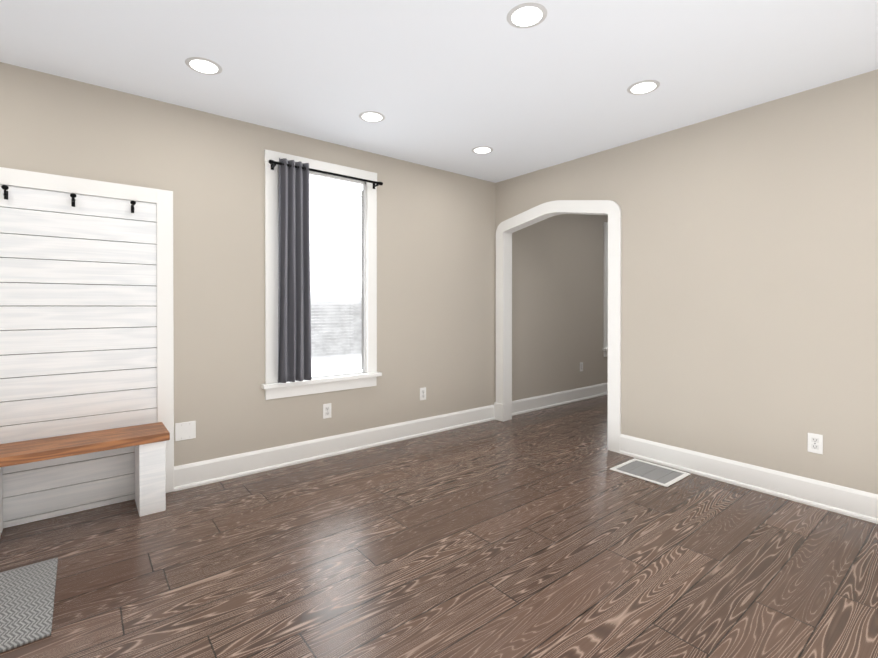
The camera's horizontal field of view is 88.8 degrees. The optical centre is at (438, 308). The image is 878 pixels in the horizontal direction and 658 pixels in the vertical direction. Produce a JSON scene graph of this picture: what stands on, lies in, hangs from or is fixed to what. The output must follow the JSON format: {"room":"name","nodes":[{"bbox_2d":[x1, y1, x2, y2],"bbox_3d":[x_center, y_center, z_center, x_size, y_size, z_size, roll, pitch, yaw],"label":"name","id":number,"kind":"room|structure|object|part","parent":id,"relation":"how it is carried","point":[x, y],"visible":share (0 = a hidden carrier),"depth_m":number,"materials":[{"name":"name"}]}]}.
{"room":"entryway","nodes":[
{"label":"entryway","id":0,"kind":"room"},
{"bbox_2d":[0,62,607,465],"bbox_3d":[0.210,-0.076,4.472,9.600,2.440,0.200,0,0,-39],"label":"wall","id":1,"kind":"structure","parent":0,"point":[436,245],"depth_m":3.35,"materials":[{"name":"beige paint"}]},
{"bbox_2d":[0,186,156,521],"bbox_3d":[-2.352,0.254,2.296,1.544,1.799,0.003,0,0,-39],"label":"backing","id":2,"kind":"object","parent":1,"relation":"attached to","point":[74,328],"visible":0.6,"depth_m":2.53,"materials":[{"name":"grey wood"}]},
{"bbox_2d":[0,167,173,527],"bbox_3d":[-2.346,0.209,2.289,1.720,1.889,0.022,0,0,-39],"label":"trim panel","id":3,"kind":"object","parent":1,"relation":"attached to","point":[33,303],"visible":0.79,"depth_m":2.54,"materials":[{"name":"white paint"}]},
{"bbox_2d":[1,185,8,199],"bbox_3d":[-2.249,-0.604,2.325,0.028,0.067,0.056,0,0,-39],"label":"coat hook","id":4,"kind":"object","parent":3,"relation":"attached to","point":[5,188],"visible":1,"depth_m":2.32,"materials":[{"name":"black metal"}]},
{"bbox_2d":[70,193,75,206],"bbox_3d":[-2.035,-0.605,2.496,0.028,0.067,0.056,0,0,-39],"label":"coat hook","id":5,"kind":"object","parent":3,"relation":"attached to","point":[73,195],"visible":1,"depth_m":2.49,"materials":[{"name":"black metal"}]},
{"bbox_2d":[130,200,135,212],"bbox_3d":[-1.821,-0.606,2.667,0.028,0.067,0.056,0,0,-39],"label":"coat hook","id":6,"kind":"object","parent":3,"relation":"attached to","point":[132,202],"visible":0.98,"depth_m":2.66,"materials":[{"name":"black metal"}]},
{"bbox_2d":[175,421,195,440],"bbox_3d":[-1.626,0.786,2.877,0.116,0.114,0.007,0,0,-39],"label":"blank wall plate","id":7,"kind":"object","parent":1,"relation":"attached to","point":[185,430],"visible":1,"depth_m":2.88,"materials":[{"name":"white plastic"}]},
{"bbox_2d":[261,149,381,399],"bbox_3d":[-0.915,-0.238,3.508,0.956,1.773,0.220,0,0,-39],"label":"window","id":8,"kind":"structure","parent":1,"relation":"in","point":[336,315],"depth_m":3.55,"materials":[{"name":"white paint"}]},
{"bbox_2d":[269,158,382,382],"bbox_3d":[-0.835,-0.269,3.424,0.925,1.590,0.092,0,0,-39],"label":"curtain","id":9,"kind":"object","parent":8,"relation":"attached to","point":[294,348],"visible":1,"depth_m":3.22,"materials":[{"name":"grey fabric"}]},
{"bbox_3d":[-1.041,-0.268,3.235,0.247,1.590,0.054,0,0,-39],"label":"panel","id":10,"kind":"part","parent":9,"relation":"part of","materials":[{"name":"grey fabric"}]},
{"bbox_3d":[-0.950,-0.245,3.552,0.610,1.464,0.036,0,0,-39],"label":"glass","id":11,"kind":"part","parent":8,"relation":"part of","materials":[{"name":"white"}]},
{"bbox_3d":[-0.951,-0.245,3.552,0.694,1.552,0.063,0,0,-39],"label":"window sash","id":12,"kind":"part","parent":8,"relation":"part of","materials":[{"name":"clear glass"}]},
{"bbox_2d":[323,403,330,418],"bbox_3d":[-0.868,0.796,3.482,0.070,0.114,0.007,0,0,-39],"label":"electrical outlet plate","id":13,"kind":"object","parent":1,"relation":"attached to","point":[326,410],"visible":1,"depth_m":3.48,"materials":[{"name":"white plastic"}]},
{"bbox_2d":[174,405,494,491],"bbox_3d":[-0.552,1.072,3.723,2.868,0.150,0.028,0,0,-39],"label":"baseboard","id":14,"kind":"structure","parent":1,"relation":"attached to","point":[195,474],"depth_m":3.41,"materials":[{"name":"white paint"}]},
{"bbox_2d":[420,387,425,400],"bbox_3d":[-0.144,0.774,4.060,0.070,0.114,0.007,0,0,-39],"label":"electrical outlet plate","id":15,"kind":"object","parent":1,"relation":"attached to","point":[422,393],"visible":1,"depth_m":4.06,"materials":[{"name":"white plastic"}]},
{"bbox_2d":[512,383,607,415],"bbox_3d":[2.348,1.062,6.038,4.310,0.150,0.028,0,0,-39],"label":"baseboard","id":16,"kind":"structure","parent":1,"relation":"attached to","point":[526,405],"depth_m":5.27,"materials":[{"name":"white paint"}]},
{"bbox_2d":[602,222,607,356],"bbox_3d":[2.496,-0.251,6.232,0.981,1.773,0.220,0,0,-39],"label":"window","id":17,"kind":"structure","parent":1,"relation":"in","point":[605,300],"depth_m":5.90,"materials":[{"name":"white paint"}]},
{"bbox_2d":[0,395,877,657],"bbox_3d":[1.832,1.203,2.446,9.600,0.100,5.400,0,0,-39],"label":"floor","id":18,"kind":"structure","parent":0,"point":[545,533],"depth_m":2.04,"materials":[{"name":"laminate"}]},
{"bbox_2d":[0,557,57,652],"bbox_3d":[-1.921,1.151,1.537,0.920,0.010,0.615,0,0,-39],"label":"mat","id":19,"kind":"object","parent":18,"relation":"on","point":[27,594],"visible":0.98,"depth_m":1.74,"materials":[{"name":"grey fabric"}]},
{"bbox_2d":[0,422,169,535],"bbox_3d":[-2.239,0.929,2.165,1.588,0.450,0.305,0,0,-39],"label":"bench","id":20,"kind":"object","parent":18,"relation":"on","point":[147,441],"visible":1,"depth_m":2.48,"materials":[{"name":"brown wood"}]},
{"bbox_2d":[610,458,690,486],"bbox_3d":[1.481,1.147,3.153,0.356,0.006,0.405,0,0,-39],"label":"floor vent","id":21,"kind":"object","parent":18,"relation":"in","point":[653,473],"visible":1,"depth_m":3.14,"materials":[{"name":"white metal"}]},
{"bbox_2d":[617,460,682,483],"bbox_3d":[1.480,1.147,3.153,0.293,0.004,0.345,0,0,-39],"label":"grille","id":22,"kind":"object","parent":21,"relation":"attached to","point":[656,473],"depth_m":3.15,"materials":[{"name":"white metal"}]},
{"bbox_2d":[0,0,877,182],"bbox_3d":[1.832,-1.337,2.434,9.600,0.100,5.400,0,0,-39],"label":"ceiling","id":23,"kind":"structure","parent":0,"point":[447,85],"depth_m":2.34,"materials":[{"name":"paint"}]},
{"bbox_2d":[185,57,221,74],"bbox_3d":[-1.248,-1.285,2.381,0.176,0.004,0.176,0,0,-39],"label":"recessed light","id":24,"kind":"object","parent":23,"relation":"in","point":[203,65],"visible":1,"depth_m":2.37,"materials":[{"name":"white plastic"}]},
{"bbox_2d":[359,111,384,121],"bbox_3d":[-0.451,-1.288,3.017,0.176,0.004,0.176,0,0,-39],"label":"recessed light","id":25,"kind":"object","parent":23,"relation":"in","point":[370,116],"visible":1,"depth_m":3.00,"materials":[{"name":"white plastic"}]},
{"bbox_2d":[472,146,492,153],"bbox_3d":[0.354,-1.290,3.660,0.176,0.004,0.176,0,0,-39],"label":"recessed light","id":26,"kind":"object","parent":23,"relation":"in","point":[482,150],"visible":1,"depth_m":3.66,"materials":[{"name":"grey plastic"}]},
{"bbox_2d":[507,3,546,27],"bbox_3d":[0.386,-1.283,1.970,0.176,0.004,0.176,0,0,-39],"label":"recessed light","id":27,"kind":"object","parent":23,"relation":"in","point":[526,15],"visible":1,"depth_m":1.96,"materials":[{"name":"grey plastic"}]},
{"bbox_2d":[627,80,659,94],"bbox_3d":[1.191,-1.286,2.613,0.176,0.004,0.176,0,0,-39],"label":"recessed light","id":28,"kind":"object","parent":23,"relation":"in","point":[642,87],"visible":1,"depth_m":2.61,"materials":[{"name":"grey plastic"}]},
{"bbox_2d":[495,69,877,493],"bbox_3d":[2.242,-0.068,2.640,0.090,2.440,5.200,0,0,-39],"label":"wall","id":29,"kind":"structure","parent":0,"point":[749,285],"depth_m":2.86,"materials":[{"name":"beige paint"}]},
{"bbox_2d":[494,402,504,421],"bbox_3d":[0.619,1.056,4.580,0.032,0.175,0.129,0,0,-39],"label":"plinth","id":30,"kind":"object","parent":29,"relation":"attached to","point":[499,411],"visible":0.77,"depth_m":4.56,"materials":[{"name":"white paint"}]},
{"bbox_2d":[496,200,620,452],"bbox_3d":[1.058,0.086,4.123,0.130,2.118,1.361,0,0,-39],"label":"door frame","id":31,"kind":"structure","parent":29,"relation":"attached to","point":[506,229],"depth_m":3.96,"materials":[{"name":"white paint"}]},
{"bbox_2d":[619,434,877,523],"bbox_3d":[2.628,1.080,2.068,0.028,0.150,3.817,0,0,-39],"label":"baseboard","id":32,"kind":"structure","parent":29,"relation":"attached to","point":[852,502],"depth_m":2.82,"materials":[{"name":"white paint"}]},
{"bbox_2d":[808,433,822,454],"bbox_3d":[2.198,0.789,2.621,0.007,0.114,0.070,0,0,-39],"label":"electrical outlet plate","id":33,"kind":"object","parent":29,"relation":"attached to","point":[815,443],"visible":1,"depth_m":2.62,"materials":[{"name":"white plastic"}]}
]}

